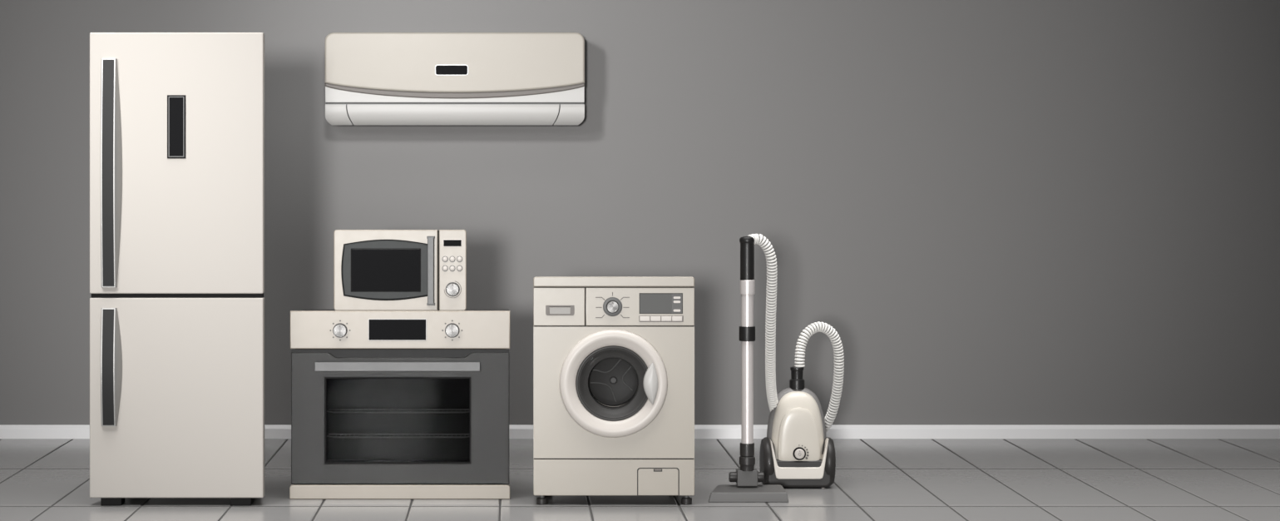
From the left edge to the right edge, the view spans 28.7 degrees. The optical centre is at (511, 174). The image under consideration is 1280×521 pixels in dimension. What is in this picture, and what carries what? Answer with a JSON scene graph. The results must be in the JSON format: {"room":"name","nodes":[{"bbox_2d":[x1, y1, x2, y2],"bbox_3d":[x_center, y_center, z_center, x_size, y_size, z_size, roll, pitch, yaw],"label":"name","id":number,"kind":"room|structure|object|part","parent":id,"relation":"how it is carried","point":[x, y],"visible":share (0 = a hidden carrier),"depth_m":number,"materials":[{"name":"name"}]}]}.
{"room":"appliance showroom","nodes":[
{"label":"appliance showroom","id":0,"kind":"room"},
{"bbox_2d":[0,0,1279,424],"bbox_3d":[0.500,-0.371,12.647,15.000,3.405,0.150,0,0,0],"label":"wall","id":1,"kind":"structure","parent":0,"point":[998,211],"depth_m":12.57,"materials":[{"name":"grey paint"}]},
{"bbox_2d":[324,32,584,124],"bbox_3d":[-0.281,-0.476,12.459,1.291,0.459,0.224,0,0,0],"label":"air conditioner","id":2,"kind":"object","parent":1,"relation":"attached to","point":[371,78],"visible":1,"depth_m":12.35,"materials":[{"name":"beige plastic"}]},
{"bbox_3d":[-0.281,-0.555,12.371,1.289,0.299,0.042,0,0,0],"label":"panel","id":3,"kind":"part","parent":2,"relation":"part of","materials":[{"name":"beige plastic"}]},
{"bbox_2d":[0,424,1279,438],"bbox_3d":[0.500,1.294,12.561,15.000,0.069,0.022,0,0,0],"label":"baseboard","id":4,"kind":"structure","parent":1,"relation":"attached to","point":[7,431],"depth_m":12.55,"materials":[{"name":"white"}]},
{"bbox_2d":[0,438,1279,520],"bbox_3d":[0.494,1.327,7.465,15.470,0.002,10.231,0,0,0],"label":"floor","id":5,"kind":"structure","parent":0,"point":[42,479],"depth_m":10.54,"materials":[{"name":"grey tile"}]},
{"bbox_2d":[89,32,264,504],"bbox_3d":[-1.344,0.378,10.285,0.697,1.896,0.647,0,0,0],"label":"refrigerator","id":6,"kind":"object","parent":5,"relation":"on","point":[177,119],"visible":1,"depth_m":10.01,"materials":[{"name":"beige metal"}]},
{"bbox_3d":[-1.603,0.769,9.987,0.083,0.473,0.045,0,0,0],"label":"handle","id":7,"kind":"part","parent":6,"relation":"part of","materials":[{"name":"grey"}]},
{"bbox_3d":[-1.603,-0.007,9.987,0.083,0.916,0.045,0,0,0],"label":"handle","id":8,"kind":"part","parent":6,"relation":"part of","materials":[{"name":"grey"}]},
{"bbox_3d":[-1.344,0.895,10.037,0.697,0.802,0.058,0,0,0],"label":"door","id":9,"kind":"part","parent":6,"relation":"part of","materials":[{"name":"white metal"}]},
{"bbox_3d":[-1.344,-0.047,10.037,0.697,1.048,0.058,0,0,0],"label":"door","id":10,"kind":"part","parent":6,"relation":"part of","materials":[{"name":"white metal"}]},
{"bbox_2d":[289,309,509,499],"bbox_3d":[-0.457,0.942,10.468,0.902,0.768,0.602,0,0,0],"label":"oven","id":11,"kind":"object","parent":5,"relation":"on","point":[386,404],"visible":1,"depth_m":10.21,"materials":[{"name":"beige metal"}]},
{"bbox_3d":[-0.701,0.636,10.197,0.054,0.054,0.022,0,0,0],"label":"knob","id":12,"kind":"part","parent":11,"relation":"part of","materials":[{"name":"grey metal"}]},
{"bbox_3d":[-0.465,0.782,10.175,0.675,0.037,0.016,0,0,0],"label":"handle","id":13,"kind":"part","parent":11,"relation":"part of","materials":[{"name":"grey metal"}]},
{"bbox_2d":[333,229,466,310],"bbox_3d":[-0.459,0.404,10.442,0.546,0.353,0.394,0,0,0],"label":"microwave","id":14,"kind":"object","parent":11,"relation":"on","point":[374,269],"visible":0.99,"depth_m":10.28,"materials":[{"name":"beige metal"}]},
{"bbox_3d":[-0.515,0.392,10.277,0.364,0.243,0.008,0,0,0],"label":"window trim","id":15,"kind":"part","parent":14,"relation":"part of","materials":[{"name":"grey"}]},
{"bbox_3d":[-0.332,0.394,10.251,0.026,0.278,0.012,0,0,0],"label":"handle","id":16,"kind":"part","parent":14,"relation":"part of","materials":[{"name":"grey metal"}]},
{"bbox_3d":[-0.242,0.471,10.268,0.052,0.052,0.020,0,0,0],"label":"knob","id":17,"kind":"part","parent":14,"relation":"part of","materials":[{"name":"grey metal"}]},
{"bbox_3d":[-0.242,0.394,10.290,0.113,0.333,0.022,0,0,0],"label":"control panel","id":18,"kind":"part","parent":14,"relation":"part of","materials":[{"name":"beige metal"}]},
{"bbox_3d":[-0.455,0.996,10.215,0.893,0.538,0.012,0,0,0],"label":"door","id":19,"kind":"part","parent":11,"relation":"part of","materials":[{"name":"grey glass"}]},
{"bbox_3d":[-0.456,0.635,10.226,0.901,0.155,0.034,0,0,0],"label":"control panel","id":20,"kind":"part","parent":11,"relation":"part of","materials":[{"name":"beige metal"}]},
{"bbox_3d":[-0.242,0.636,10.197,0.054,0.054,0.022,0,0,0],"label":"knob","id":21,"kind":"part","parent":11,"relation":"part of","materials":[{"name":"grey metal"}]},
{"bbox_2d":[533,276,694,504],"bbox_3d":[0.412,0.867,10.251,0.648,0.916,0.550,0,0,0],"label":"washing machine","id":22,"kind":"object","parent":5,"relation":"on","point":[614,356],"visible":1,"depth_m":10.03,"materials":[{"name":"beige metal"}]},
{"bbox_3d":[0.192,0.530,10.036,0.206,0.153,0.020,0,0,0],"label":"detergent drawer","id":23,"kind":"part","parent":22,"relation":"part of","materials":[{"name":"beige plastic"}]},
{"bbox_3d":[0.195,0.544,10.025,0.115,0.041,0.004,0,0,0],"label":"handle","id":24,"kind":"part","parent":22,"relation":"part of","materials":[{"name":"grey plastic"}]},
{"bbox_3d":[0.412,0.430,10.275,0.648,0.040,0.503,0,0,0],"label":"lid","id":25,"kind":"part","parent":22,"relation":"part of","materials":[{"name":"beige plastic"}]},
{"bbox_3d":[0.412,1.216,10.036,0.648,0.146,0.020,0,0,0],"label":"kick panel","id":26,"kind":"part","parent":22,"relation":"part of","materials":[{"name":"beige metal"}]},
{"bbox_3d":[0.412,0.874,10.036,0.647,0.528,0.020,0,0,0],"label":"panel","id":27,"kind":"part","parent":22,"relation":"part of","materials":[{"name":"beige metal"}]},
{"bbox_3d":[0.409,0.837,10.011,0.434,0.434,0.038,0,0,0],"label":"door","id":28,"kind":"part","parent":22,"relation":"part of","materials":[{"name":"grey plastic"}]},
{"bbox_3d":[0.517,0.530,10.036,0.436,0.153,0.020,0,0,0],"label":"control panel","id":29,"kind":"part","parent":22,"relation":"part of","materials":[{"name":"beige plastic"}]},
{"bbox_3d":[0.558,0.836,9.994,0.060,0.175,0.035,0,0,0],"label":"handle","id":30,"kind":"part","parent":22,"relation":"part of","materials":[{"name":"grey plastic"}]},
{"bbox_2d":[708,233,844,501],"bbox_3d":[1.141,0.790,10.487,0.373,1.100,0.975,0,0,24],"label":"vacuum cleaner","id":31,"kind":"object","parent":5,"relation":"on","point":[797,451],"visible":1,"depth_m":10.53,"materials":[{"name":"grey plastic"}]},
{"bbox_2d":[739,442,755,470],"bbox_3d":[0.962,1.151,10.188,0.066,0.112,0.066,0,0,0],"label":"connector","id":32,"kind":"object","parent":31,"relation":"attached to","point":[747,458],"depth_m":10.16,"materials":[{"name":"grey plastic"}]},
{"bbox_3d":[1.216,1.105,10.562,0.179,0.243,0.040,0,0,0],"label":"panel","id":33,"kind":"part","parent":31,"relation":"part of","materials":[{"name":"beige plastic"}]}
]}

